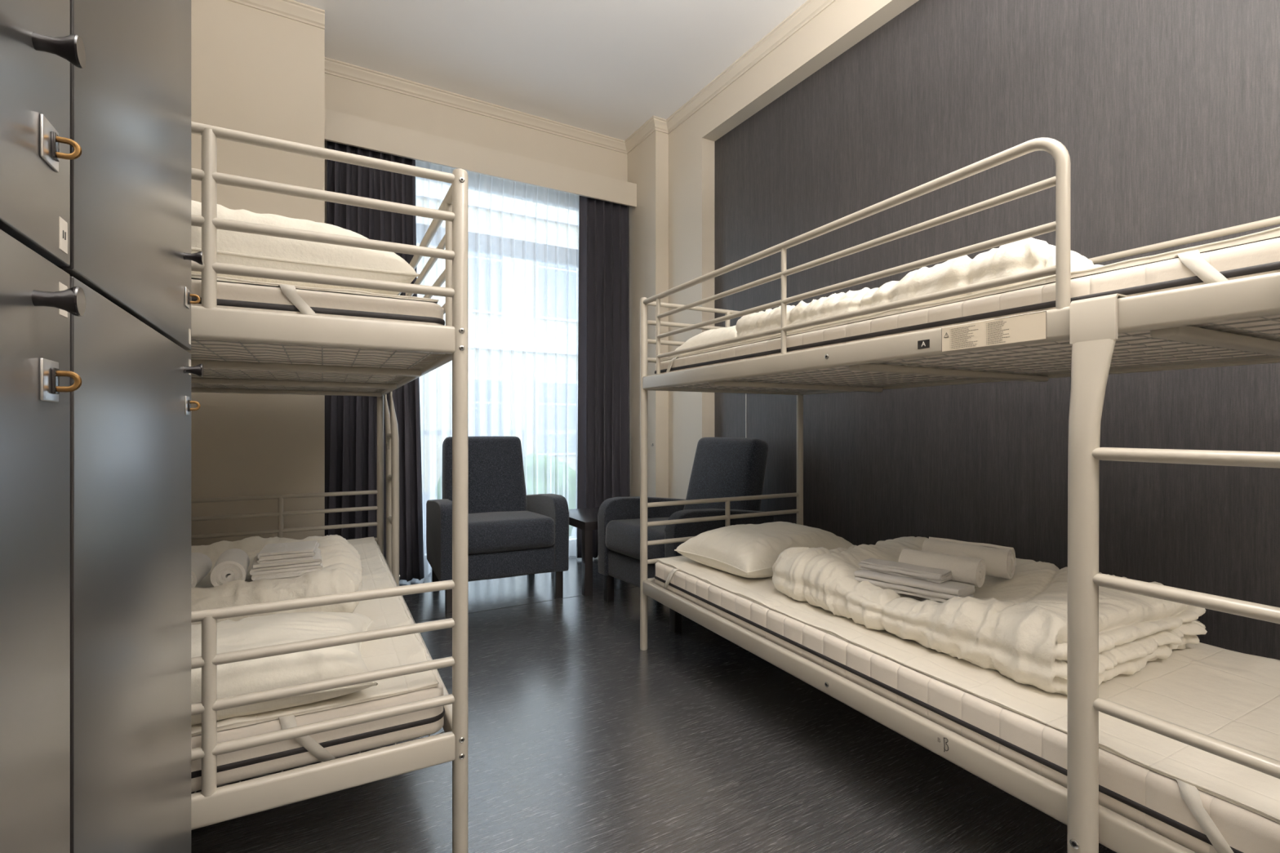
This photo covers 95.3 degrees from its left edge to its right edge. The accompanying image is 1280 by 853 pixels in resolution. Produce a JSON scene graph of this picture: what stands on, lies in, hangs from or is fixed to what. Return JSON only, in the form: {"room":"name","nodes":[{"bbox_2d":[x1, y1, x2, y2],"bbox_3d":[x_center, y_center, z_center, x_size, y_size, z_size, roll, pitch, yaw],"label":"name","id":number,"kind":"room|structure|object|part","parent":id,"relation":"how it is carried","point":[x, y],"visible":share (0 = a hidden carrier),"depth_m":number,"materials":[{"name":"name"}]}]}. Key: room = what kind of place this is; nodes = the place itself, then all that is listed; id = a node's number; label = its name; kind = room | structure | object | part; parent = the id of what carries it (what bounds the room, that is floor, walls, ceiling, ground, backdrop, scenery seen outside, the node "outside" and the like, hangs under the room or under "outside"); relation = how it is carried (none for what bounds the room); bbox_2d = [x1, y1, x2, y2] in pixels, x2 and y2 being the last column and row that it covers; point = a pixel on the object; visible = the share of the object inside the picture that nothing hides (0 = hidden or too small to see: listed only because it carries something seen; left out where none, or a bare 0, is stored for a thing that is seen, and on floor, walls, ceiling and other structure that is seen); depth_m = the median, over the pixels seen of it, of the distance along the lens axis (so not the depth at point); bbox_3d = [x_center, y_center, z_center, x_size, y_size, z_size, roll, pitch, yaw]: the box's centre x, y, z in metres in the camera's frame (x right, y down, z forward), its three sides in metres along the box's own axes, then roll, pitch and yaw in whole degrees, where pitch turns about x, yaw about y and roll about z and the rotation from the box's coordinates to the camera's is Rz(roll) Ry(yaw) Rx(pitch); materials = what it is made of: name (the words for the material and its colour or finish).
{"room":"dormitory","nodes":[
{"label":"dormitory","id":0,"kind":"room"},
{"bbox_2d":[191,0,324,546],"bbox_3d":[-2.309,-0.625,3.313,0.887,3.270,0.751,0,0,-30],"label":"wall","id":1,"kind":"structure","parent":0,"point":[254,71],"depth_m":3.05,"materials":[{"name":"beige paint"}]},
{"bbox_2d":[228,0,324,29],"bbox_3d":[-2.108,-2.224,2.965,0.887,0.072,0.054,0,0,-30],"label":"trim","id":2,"kind":"structure","parent":1,"relation":"attached to","point":[290,9],"depth_m":3.11,"materials":[{"name":"beige paint"}]},
{"bbox_2d":[324,73,627,223],"bbox_3d":[-1.107,-0.625,4.270,2.153,3.270,0.300,0,0,-30],"label":"wall","id":3,"kind":"structure","parent":0,"point":[344,95],"depth_m":4.03,"materials":[{"name":"beige paint"}]},
{"bbox_2d":[324,56,626,153],"bbox_3d":[-1.019,-2.224,4.117,2.153,0.072,0.054,0,0,-30],"label":"trim","id":4,"kind":"structure","parent":3,"relation":"attached to","point":[332,67],"depth_m":4.01,"materials":[{"name":"beige paint"}]},
{"bbox_2d":[324,108,636,207],"bbox_3d":[-0.995,-1.806,4.076,2.153,0.179,0.150,0,0,-30],"label":"curtain pelmet","id":5,"kind":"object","parent":3,"relation":"attached to","point":[340,127],"depth_m":3.91,"materials":[{"name":"beige paint"}]},
{"bbox_2d":[416,164,572,552],"bbox_3d":[-1.143,-0.420,4.365,1.800,2.860,0.060,0,0,-30],"label":"window","id":6,"kind":"structure","parent":3,"relation":"in","point":[482,180],"depth_m":4.45,"materials":[{"name":"white"}]},
{"bbox_2d":[624,115,655,154],"bbox_3d":[-0.002,-2.224,4.456,0.054,0.072,0.487,0,0,-30],"label":"trim","id":7,"kind":"structure","parent":3,"relation":"attached to","point":[648,127],"depth_m":4.44,"materials":[{"name":"beige paint"}]},
{"bbox_3d":[-1.015,-1.800,4.124,2.120,0.020,0.143,0,0,-30],"label":"track","id":8,"kind":"object","parent":3,"relation":"attached to","visible":0},
{"bbox_2d":[324,141,424,582],"bbox_3d":[-1.676,-0.398,3.672,0.609,2.785,0.096,0,0,-30],"label":"curtain","id":9,"kind":"object","parent":8,"relation":"hanging from","point":[350,421],"visible":0.37,"depth_m":3.67,"materials":[{"name":"grey fabric"}]},
{"bbox_2d":[415,160,579,575],"bbox_3d":[-1.024,-0.396,4.183,1.458,2.788,0.092,0,0,-30],"label":"sheer curtain","id":10,"kind":"object","parent":8,"relation":"hanging from","point":[543,232],"visible":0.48,"depth_m":4.24,"materials":[{"name":"white fabric"}]},
{"bbox_2d":[577,195,630,558],"bbox_3d":[-0.265,-0.398,4.495,0.454,2.785,0.093,0,0,-30],"label":"curtain","id":11,"kind":"object","parent":8,"relation":"hanging from","point":[603,317],"visible":0.86,"depth_m":4.48,"materials":[{"name":"grey fabric"}]},
{"bbox_2d":[415,586,633,622],"bbox_3d":[-0.833,1.010,3.203,2.971,0.002,0.004,0,0,-30],"label":"trim","id":12,"kind":"structure","parent":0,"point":[632,587],"depth_m":3.28,"materials":[{"name":"black"}]},
{"bbox_2d":[293,0,807,140],"bbox_3d":[0.236,-2.335,1.408,3.780,0.150,7.000,0,0,-30],"label":"ceiling","id":13,"kind":"structure","parent":0,"point":[604,67],"depth_m":3.46,"materials":[{"name":"white paint"}]},
{"bbox_2d":[191,552,1116,852],"bbox_3d":[0.236,1.070,1.408,3.780,0.120,7.000,0,0,-30],"label":"floor","id":14,"kind":"structure","parent":0,"point":[583,739],"depth_m":1.71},
{"bbox_2d":[0,0,85,852],"bbox_3d":[-0.501,0.035,0.064,0.558,1.950,0.529,0,0,-30],"label":"locker","id":15,"kind":"object","parent":14,"relation":"on","point":[37,47],"visible":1,"depth_m":0.36,"materials":[{"name":"grey metal"}]},
{"bbox_3d":[-0.286,-0.525,0.188,0.018,0.820,0.522,0,0,-30],"label":"door","id":16,"kind":"part","parent":15,"relation":"part of","materials":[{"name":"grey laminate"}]},
{"bbox_3d":[-0.286,0.408,0.188,0.018,1.034,0.522,0,0,-30],"label":"door","id":17,"kind":"part","parent":15,"relation":"part of","materials":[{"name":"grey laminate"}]},
{"bbox_3d":[-0.387,-0.185,0.382,0.002,0.027,0.028,0,0,-30],"label":"hasp plate","id":18,"kind":"part","parent":15,"relation":"part of","materials":[{"name":"silver metal"}]},
{"bbox_3d":[-0.387,-0.030,0.382,0.002,0.027,0.028,0,0,-30],"label":"hasp plate","id":19,"kind":"part","parent":15,"relation":"part of","materials":[{"name":"silver metal"}]},
{"bbox_3d":[-0.367,-0.240,0.368,0.022,0.019,0.019,0,0,-30],"label":"knob","id":20,"kind":"part","parent":15,"relation":"part of","materials":[{"name":"black"}]},
{"bbox_3d":[-0.367,-0.080,0.368,0.022,0.019,0.019,0,0,-30],"label":"knob","id":21,"kind":"part","parent":15,"relation":"part of","materials":[{"name":"black"}]},
{"bbox_2d":[56,0,204,852],"bbox_3d":[-0.766,0.035,0.522,0.558,1.950,0.529,0,0,-30],"label":"locker","id":22,"kind":"object","parent":14,"relation":"on","point":[131,255],"visible":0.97,"depth_m":0.57,"materials":[{"name":"grey metal"}]},
{"bbox_3d":[-0.551,-0.525,0.646,0.018,0.820,0.522,0,0,-30],"label":"door","id":23,"kind":"part","parent":22,"relation":"part of","materials":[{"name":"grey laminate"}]},
{"bbox_3d":[-0.551,0.408,0.646,0.018,1.034,0.522,0,0,-30],"label":"door","id":24,"kind":"part","parent":22,"relation":"part of","materials":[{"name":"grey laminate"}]},
{"bbox_3d":[-0.652,-0.185,0.839,0.002,0.027,0.028,0,0,-30],"label":"hasp plate","id":25,"kind":"part","parent":22,"relation":"part of","materials":[{"name":"silver metal"}]},
{"bbox_3d":[-0.652,-0.030,0.839,0.002,0.027,0.028,0,0,-30],"label":"hasp plate","id":26,"kind":"part","parent":22,"relation":"part of","materials":[{"name":"silver metal"}]},
{"bbox_3d":[-0.633,-0.240,0.826,0.022,0.019,0.019,0,0,-30],"label":"knob","id":27,"kind":"part","parent":22,"relation":"part of","materials":[{"name":"black"}]},
{"bbox_3d":[-0.633,-0.080,0.826,0.022,0.019,0.019,0,0,-30],"label":"knob","id":28,"kind":"part","parent":22,"relation":"part of","materials":[{"name":"black"}]},
{"bbox_2d":[188,121,468,852],"bbox_3d":[-1.304,0.212,2.049,1.011,1.595,2.157,0,0,-29],"label":"bunk bed","id":29,"kind":"object","parent":14,"relation":"on","point":[213,805],"visible":0.51,"depth_m":1.26,"materials":[{"name":"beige metal"}]},
{"bbox_3d":[-1.831,0.487,2.970,0.922,0.280,0.021,0,0,-29],"label":"panel","id":30,"kind":"part","parent":29,"relation":"part of","materials":[{"name":"beige metal"}]},
{"bbox_2d":[186,279,444,391],"bbox_3d":[-1.325,-0.235,2.039,0.888,0.110,2.055,0,0,-29],"label":"mattress","id":31,"kind":"object","parent":29,"relation":"on","point":[229,295],"visible":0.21,"depth_m":1.30,"materials":[{"name":"beige fabric"}]},
{"bbox_2d":[191,273,438,315],"bbox_3d":[-1.325,-0.245,2.039,0.895,0.110,2.063,0,0,-29],"label":"protector","id":32,"kind":"object","parent":31,"relation":"on","point":[290,291],"visible":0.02,"depth_m":1.21,"materials":[{"name":"beige fabric"}]},
{"bbox_2d":[191,200,419,295],"bbox_3d":[-0.954,-0.391,1.409,0.705,0.196,0.525,0,0,-32],"label":"pillow","id":33,"kind":"object","parent":32,"relation":"on","point":[233,247],"visible":0.18,"depth_m":1.27,"materials":[{"name":"white fabric"}]},
{"bbox_2d":[191,541,444,792],"bbox_3d":[-1.325,0.659,2.039,0.888,0.110,2.055,0,0,-29],"label":"mattress","id":34,"kind":"object","parent":29,"relation":"on","point":[241,765],"visible":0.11,"depth_m":1.24,"materials":[{"name":"beige fabric"}]},
{"bbox_2d":[191,537,439,762],"bbox_3d":[-1.325,0.646,2.039,0.895,0.116,2.063,0,0,-29],"label":"protector","id":35,"kind":"object","parent":34,"relation":"on","point":[385,612],"visible":0.18,"depth_m":1.50,"materials":[{"name":"beige fabric"}]},
{"bbox_2d":[191,534,363,624],"bbox_3d":[-1.313,0.496,1.870,0.778,0.197,0.689,0,0,-29],"label":"duvet","id":36,"kind":"object","parent":35,"relation":"on","point":[341,572],"visible":0.38,"depth_m":1.74,"materials":[{"name":"white fabric"}]},
{"bbox_2d":[191,552,212,587],"bbox_3d":[-1.343,0.434,1.722,0.095,0.084,0.205,0,0,-27],"label":"rolled towel","id":37,"kind":"object","parent":36,"relation":"on","point":[201,563],"visible":0.26,"depth_m":1.73,"materials":[{"name":"white fabric"}]},
{"bbox_2d":[210,548,249,586],"bbox_3d":[-1.240,0.434,1.767,0.086,0.096,0.206,0,0,-31],"label":"rolled towel","id":38,"kind":"object","parent":36,"relation":"on","point":[233,564],"visible":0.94,"depth_m":1.69,"materials":[{"name":"white fabric"}]},
{"bbox_2d":[249,547,323,581],"bbox_3d":[-1.121,0.444,1.854,0.191,0.066,0.206,0,0,-31],"label":"folded towel","id":39,"kind":"object","parent":36,"relation":"on","point":[294,569],"visible":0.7,"depth_m":1.77,"materials":[{"name":"white fabric"}]},
{"bbox_2d":[257,540,319,563],"bbox_3d":[-1.115,0.397,1.857,0.156,0.030,0.176,0,0,-26],"label":"folded towel","id":40,"kind":"object","parent":39,"relation":"on","point":[281,552],"visible":1,"depth_m":1.80,"materials":[{"name":"white fabric"}]},
{"bbox_2d":[191,611,377,725],"bbox_3d":[-0.978,0.535,1.328,0.685,0.131,0.465,0,0,-26],"label":"pillow","id":41,"kind":"object","parent":35,"relation":"on","point":[251,676],"visible":0.38,"depth_m":1.26,"materials":[{"name":"white fabric"}]},
{"bbox_3d":[-0.819,-0.432,1.108,0.922,0.280,0.021,0,0,-29],"label":"panel","id":42,"kind":"part","parent":29,"relation":"part of","materials":[{"name":"beige metal"}]},
{"bbox_3d":[-0.819,0.487,1.108,0.922,0.280,0.021,0,0,-29],"label":"panel","id":43,"kind":"part","parent":29,"relation":"part of","materials":[{"name":"beige metal"}]},
{"bbox_3d":[-0.819,-0.196,1.108,0.912,0.062,0.024,0,0,-29],"label":"rail","id":44,"kind":"part","parent":29,"relation":"part of","materials":[{"name":"beige metal"}]},
{"bbox_3d":[-0.819,0.724,1.108,0.912,0.062,0.024,0,0,-29],"label":"rail","id":45,"kind":"part","parent":29,"relation":"part of","materials":[{"name":"beige metal"}]},
{"bbox_3d":[-1.422,0.212,3.192,0.035,1.595,0.035,0,0,-29],"label":"post","id":46,"kind":"part","parent":29,"relation":"part of","materials":[{"name":"beige metal"}]},
{"bbox_3d":[-0.916,-0.196,2.261,0.028,0.062,2.102,0,0,-29],"label":"rail","id":47,"kind":"part","parent":29,"relation":"part of","materials":[{"name":"beige metal"}]},
{"bbox_3d":[-0.916,0.724,2.261,0.028,0.062,2.102,0,0,-29],"label":"rail","id":48,"kind":"part","parent":29,"relation":"part of","materials":[{"name":"beige metal"}]},
{"bbox_3d":[-0.827,-0.398,2.096,0.024,0.350,1.722,0,0,-29],"label":"guard rail","id":49,"kind":"part","parent":29,"relation":"part of","materials":[{"name":"beige metal"}]},
{"bbox_3d":[-0.410,0.212,1.330,0.035,1.595,0.035,0,0,-29],"label":"post","id":50,"kind":"part","parent":29,"relation":"part of","materials":[{"name":"beige metal"}]},
{"bbox_2d":[426,435,568,612],"bbox_3d":[-0.914,0.538,3.632,0.724,0.945,0.809,0,0,-26],"label":"armchair","id":51,"kind":"object","parent":14,"relation":"on","point":[513,532],"visible":0.84,"depth_m":3.42,"materials":[{"name":"grey fabric"}]},
{"bbox_3d":[-1.304,0.915,3.722,0.044,0.190,0.044,0,0,-26],"label":"leg","id":52,"kind":"part","parent":51,"relation":"part of","materials":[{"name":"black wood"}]},
{"bbox_3d":[-1.184,0.636,3.458,0.085,0.437,0.700,0,0,-26],"label":"armrest","id":53,"kind":"part","parent":51,"relation":"part of","materials":[{"name":"grey fabric"}]},
{"bbox_3d":[-1.041,0.915,3.188,0.044,0.190,0.044,0,0,-26],"label":"leg","id":54,"kind":"part","parent":51,"relation":"part of","materials":[{"name":"black wood"}]},
{"bbox_3d":[-1.034,0.390,3.872,0.558,0.660,0.164,0,-14,-26],"label":"backrest","id":55,"kind":"part","parent":51,"relation":"part of","materials":[{"name":"grey fabric"}]},
{"bbox_3d":[-0.895,0.785,3.594,0.603,0.153,0.652,0,0,-26],"label":"seat frame","id":56,"kind":"part","parent":51,"relation":"part of","materials":[{"name":"grey fabric"}]},
{"bbox_2d":[468,511,555,554],"bbox_3d":[-0.876,0.634,3.555,0.573,0.203,0.636,0,-3,-26],"label":"seat cushion","id":57,"kind":"object","parent":51,"relation":"on","point":[490,532],"depth_m":3.32,"materials":[{"name":"grey fabric"}]},
{"bbox_3d":[-0.612,0.636,3.741,0.085,0.437,0.700,0,0,-26],"label":"armrest","id":58,"kind":"part","parent":51,"relation":"part of","materials":[{"name":"grey fabric"}]},
{"bbox_3d":[-0.485,0.915,3.463,0.044,0.190,0.044,0,0,-26],"label":"leg","id":59,"kind":"part","parent":51,"relation":"part of","materials":[{"name":"black wood"}]},
{"bbox_2d":[551,506,599,596],"bbox_3d":[-0.226,0.790,3.839,0.550,0.440,0.550,0,0,-30],"label":"side table","id":60,"kind":"object","parent":14,"relation":"on","point":[584,519],"visible":0.23,"depth_m":3.49,"materials":[{"name":"black wood"}]},
{"bbox_3d":[-0.317,0.815,3.498,0.050,0.390,0.050,0,0,-30],"label":"leg","id":61,"kind":"part","parent":60,"relation":"part of","materials":[{"name":"brown wood"}]},
{"bbox_2d":[597,437,773,633],"bbox_3d":[0.277,0.538,3.321,0.809,0.945,0.724,0,0,-35],"label":"armchair","id":62,"kind":"object","parent":14,"relation":"on","point":[722,467],"visible":0.56,"depth_m":3.29,"materials":[{"name":"grey fabric"}]},
{"bbox_3d":[-0.180,0.915,3.378,0.044,0.190,0.044,0,0,-35],"label":"leg","id":63,"kind":"part","parent":62,"relation":"part of","materials":[{"name":"black wood"}]},
{"bbox_3d":[0.243,0.785,3.296,0.652,0.153,0.603,0,0,-35],"label":"seat frame","id":64,"kind":"part","parent":62,"relation":"part of","materials":[{"name":"grey fabric"}]},
{"bbox_2d":[605,517,668,564],"bbox_3d":[0.207,0.634,3.271,0.636,0.203,0.573,4,-2,-35],"label":"seat cushion","id":65,"kind":"object","parent":62,"relation":"on","point":[622,534],"depth_m":3.14,"materials":[{"name":"grey fabric"}]},
{"bbox_3d":[0.064,0.636,3.561,0.700,0.437,0.085,0,0,-35],"label":"armrest","id":66,"kind":"part","parent":62,"relation":"part of","materials":[{"name":"grey fabric"}]},
{"bbox_3d":[0.176,0.915,2.870,0.044,0.190,0.044,0,0,-35],"label":"leg","id":67,"kind":"part","parent":62,"relation":"part of","materials":[{"name":"black wood"}]},
{"bbox_3d":[0.431,0.636,3.038,0.700,0.437,0.085,0,0,-35],"label":"armrest","id":68,"kind":"part","parent":62,"relation":"part of","materials":[{"name":"grey fabric"}]},
{"bbox_3d":[0.496,0.390,3.475,0.164,0.660,0.558,17,-10,-34],"label":"backrest","id":69,"kind":"part","parent":62,"relation":"part of","materials":[{"name":"grey fabric"}]},
{"bbox_2d":[640,137,1279,852],"bbox_3d":[0.897,0.212,1.908,1.011,1.595,2.157,0,0,-27],"label":"bunk bed","id":70,"kind":"object","parent":14,"relation":"on","point":[1092,326],"visible":0.74,"depth_m":1.20,"materials":[{"name":"beige metal"}]},
{"bbox_3d":[0.017,0.212,2.644,0.035,1.595,0.035,0,0,-27],"label":"post","id":71,"kind":"part","parent":70,"relation":"part of","materials":[{"name":"beige metal"}]},
{"bbox_3d":[0.430,0.724,2.858,0.912,0.062,0.024,0,0,-27],"label":"rail","id":72,"kind":"part","parent":70,"relation":"part of","materials":[{"name":"beige metal"}]},
{"bbox_3d":[0.430,-0.432,2.858,0.922,0.280,0.021,0,0,-27],"label":"panel","id":73,"kind":"part","parent":70,"relation":"part of","materials":[{"name":"beige metal"}]},
{"bbox_3d":[0.430,0.487,2.858,0.922,0.280,0.021,0,0,-27],"label":"panel","id":74,"kind":"part","parent":70,"relation":"part of","materials":[{"name":"beige metal"}]},
{"bbox_3d":[0.430,-0.196,2.858,0.912,0.062,0.024,0,0,-27],"label":"rail","id":75,"kind":"part","parent":70,"relation":"part of","materials":[{"name":"beige metal"}]},
{"bbox_3d":[0.843,0.212,3.072,0.035,1.595,0.035,0,0,-27],"label":"post","id":76,"kind":"part","parent":70,"relation":"part of","materials":[{"name":"beige metal"}]},
{"bbox_3d":[0.419,-0.398,1.869,0.024,0.350,1.722,0,0,-27],"label":"guard rail","id":77,"kind":"part","parent":70,"relation":"part of","materials":[{"name":"beige metal"}]},
{"bbox_3d":[0.505,0.724,1.703,0.028,0.062,2.102,0,0,-27],"label":"rail","id":78,"kind":"part","parent":70,"relation":"part of","materials":[{"name":"beige metal"}]},
{"bbox_3d":[0.505,-0.196,1.703,0.028,0.062,2.102,0,0,-27],"label":"rail","id":79,"kind":"part","parent":70,"relation":"part of","materials":[{"name":"beige metal"}]},
{"bbox_2d":[654,561,1279,852],"bbox_3d":[0.918,0.659,1.917,0.887,0.110,2.055,0,0,-27],"label":"mattress","id":80,"kind":"object","parent":70,"relation":"on","point":[1153,800],"visible":0.27,"depth_m":1.25,"materials":[{"name":"beige fabric"}]},
{"bbox_2d":[656,556,1279,852],"bbox_3d":[0.918,0.648,1.917,0.895,0.111,2.063,0,0,-27],"label":"protector","id":81,"kind":"object","parent":80,"relation":"on","point":[1232,697],"visible":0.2,"depth_m":1.29,"materials":[{"name":"beige fabric"}]},
{"bbox_2d":[674,521,853,577],"bbox_3d":[0.557,0.514,2.547,0.665,0.168,0.475,0,0,-31],"label":"pillow","id":82,"kind":"object","parent":81,"relation":"on","point":[743,550],"visible":0.82,"depth_m":2.40,"materials":[{"name":"white fabric"}]},
{"bbox_2d":[772,536,1207,695],"bbox_3d":[1.003,0.508,1.834,0.753,0.172,1.003,0,0,-27],"label":"duvet","id":83,"kind":"object","parent":81,"relation":"on","point":[1016,627],"visible":0.8,"depth_m":1.50,"materials":[{"name":"white fabric"}]},
{"bbox_2d":[853,569,975,602],"bbox_3d":[0.827,0.481,1.769,0.134,0.052,0.306,0,0,-44],"label":"sheet","id":84,"kind":"object","parent":83,"relation":"on","point":[944,591],"visible":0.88,"depth_m":1.71,"materials":[{"name":"grey fabric"}]},
{"bbox_2d":[857,557,952,583],"bbox_3d":[0.823,0.447,1.817,0.101,0.029,0.251,0,0,-44],"label":"sheet","id":85,"kind":"object","parent":84,"relation":"on","point":[891,567],"visible":1,"depth_m":1.79,"materials":[{"name":"grey fabric"}]},
{"bbox_2d":[898,547,986,587],"bbox_3d":[0.942,0.441,1.827,0.091,0.085,0.230,0,0,-44],"label":"rolled towel","id":86,"kind":"object","parent":83,"relation":"on","point":[965,570],"visible":0.76,"depth_m":1.77,"materials":[{"name":"white fabric"}]},
{"bbox_2d":[921,537,1015,578],"bbox_3d":[1.058,0.422,1.883,0.251,0.100,0.093,0,0,45],"label":"rolled towel","id":87,"kind":"object","parent":83,"relation":"on","point":[1000,561],"visible":0.64,"depth_m":1.83,"materials":[{"name":"white fabric"}]},
{"bbox_2d":[654,237,1279,391],"bbox_3d":[0.918,-0.235,1.917,0.887,0.110,2.055,0,0,-27],"label":"mattress","id":88,"kind":"object","parent":70,"relation":"on","point":[1262,257],"visible":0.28,"depth_m":1.31,"materials":[{"name":"beige fabric"}]},
{"bbox_2d":[660,226,1279,372],"bbox_3d":[0.918,-0.251,1.917,0.895,0.121,2.063,0,0,-27],"label":"protector","id":89,"kind":"object","parent":88,"relation":"on","point":[1191,257],"visible":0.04,"depth_m":1.07,"materials":[{"name":"beige fabric"}]},
{"bbox_2d":[675,325,737,355],"bbox_3d":[0.550,-0.365,2.594,0.665,0.140,0.465,0,0,-27],"label":"pillow","id":90,"kind":"object","parent":89,"relation":"on","point":[708,336],"visible":0.12,"depth_m":2.47,"materials":[{"name":"white fabric"}]},
{"bbox_2d":[735,237,1103,342],"bbox_3d":[0.933,-0.370,1.892,0.803,0.136,1.107,0,0,-27],"label":"duvet","id":91,"kind":"object","parent":89,"relation":"on","point":[1029,254],"visible":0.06,"depth_m":1.45,"materials":[{"name":"white fabric"}]},
{"bbox_3d":[1.331,-0.196,2.131,0.028,0.062,2.102,0,0,-27],"label":"rail","id":92,"kind":"part","parent":70,"relation":"part of","materials":[{"name":"beige metal"}]},
{"bbox_3d":[1.331,-0.534,2.131,0.021,0.021,2.100,0,0,-27],"label":"guard rail","id":93,"kind":"part","parent":70,"relation":"part of","materials":[{"name":"beige metal"}]},
{"bbox_2d":[668,0,919,499],"bbox_3d":[1.869,-0.625,1.931,0.429,3.270,5.867,0,0,-30],"label":"wall","id":94,"kind":"structure","parent":0,"point":[843,24],"depth_m":4.02,"materials":[{"name":"beige paint"}]},
{"bbox_2d":[627,130,668,497],"bbox_3d":[0.166,-0.625,4.758,0.540,3.270,0.733,0,0,-30],"label":"column","id":95,"kind":"structure","parent":94,"relation":"attached to","point":[648,162],"depth_m":4.37,"materials":[{"name":"beige paint"}]},
{"bbox_2d":[653,115,667,133],"bbox_3d":[0.154,-2.224,4.297,0.165,0.072,0.054,0,0,-30],"label":"trim","id":96,"kind":"structure","parent":94,"relation":"attached to","point":[660,124],"depth_m":4.29,"materials":[{"name":"beige paint"}]},
{"bbox_2d":[666,0,835,133],"bbox_3d":[1.660,-2.224,1.810,0.054,0.072,5.867,0,0,-30],"label":"trim","id":97,"kind":"structure","parent":94,"relation":"attached to","point":[809,10],"depth_m":3.51,"materials":[{"name":"beige paint"}]},
{"bbox_2d":[714,0,1279,660],"bbox_3d":[2.022,-0.485,1.775,0.321,2.990,5.443,0,0,-30],"label":"wall niche","id":98,"kind":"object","parent":94,"relation":"in","point":[1166,113],"visible":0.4,"depth_m":2.32,"materials":[{"name":"paper"}]},
{"bbox_2d":[745,393,746,437],"bbox_3d":[0.680,-0.058,3.752,0.019,0.384,0.024,0,0,-30],"label":"pull cord","id":99,"kind":"object","parent":98,"relation":"attached to","point":[745,393],"visible":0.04,"depth_m":3.75,"materials":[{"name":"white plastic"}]},
{"label":"outside","id":100,"kind":"structure","parent":0,"visible":0},
{"bbox_2d":[424,492,431,519],"bbox_3d":[-4.945,1.685,12.518,28.000,0.150,17.380,0,0,-30],"label":"ground","id":101,"kind":"structure","parent":100,"point":[424,492],"depth_m":12.43,"materials":[{"name":"grey"}]},
{"bbox_2d":[416,178,571,492],"bbox_3d":[-7.016,-3.790,16.091,22.000,10.800,5.120,0,0,-30],"label":"apartment building","id":102,"kind":"structure","parent":101,"relation":"on","point":[560,209],"depth_m":15.46,"materials":[{"name":"beige"}]},
{"bbox_3d":[-4.073,-0.240,14.902,1.100,1.900,0.020,0,0,-30],"label":"pane","id":103,"kind":"part","parent":102,"relation":"part of","materials":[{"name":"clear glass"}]},
{"bbox_3d":[-4.073,-3.940,14.902,1.100,1.900,0.020,0,0,-30],"label":"pane","id":104,"kind":"part","parent":102,"relation":"part of","materials":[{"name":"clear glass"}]},
{"bbox_3d":[-2.256,-0.240,15.955,1.100,1.900,0.020,0,0,-30],"label":"pane","id":105,"kind":"part","parent":102,"relation":"part of","materials":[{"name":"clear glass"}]},
{"bbox_3d":[-2.256,-3.940,15.955,1.100,1.900,0.020,0,0,-30],"label":"pane","id":106,"kind":"part","parent":102,"relation":"part of","materials":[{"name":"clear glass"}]},
{"bbox_2d":[424,430,570,538],"bbox_3d":[-1.355,0.825,6.381,11.056,1.570,0.040,0,0,-30],"label":"railing","id":107,"kind":"object","parent":101,"relation":"on","point":[469,431],"visible":0.02,"depth_m":6.50,"materials":[{"name":"grey metal"}]},
{"bbox_2d":[527,453,570,536],"bbox_3d":[-1.735,1.020,7.761,1.954,1.362,1.197,0,0,-30],"label":"round shrub","id":108,"kind":"object","parent":101,"relation":"on","point":[528,455],"visible":0.04,"depth_m":7.53,"materials":[{"name":"green plant"}]}
]}

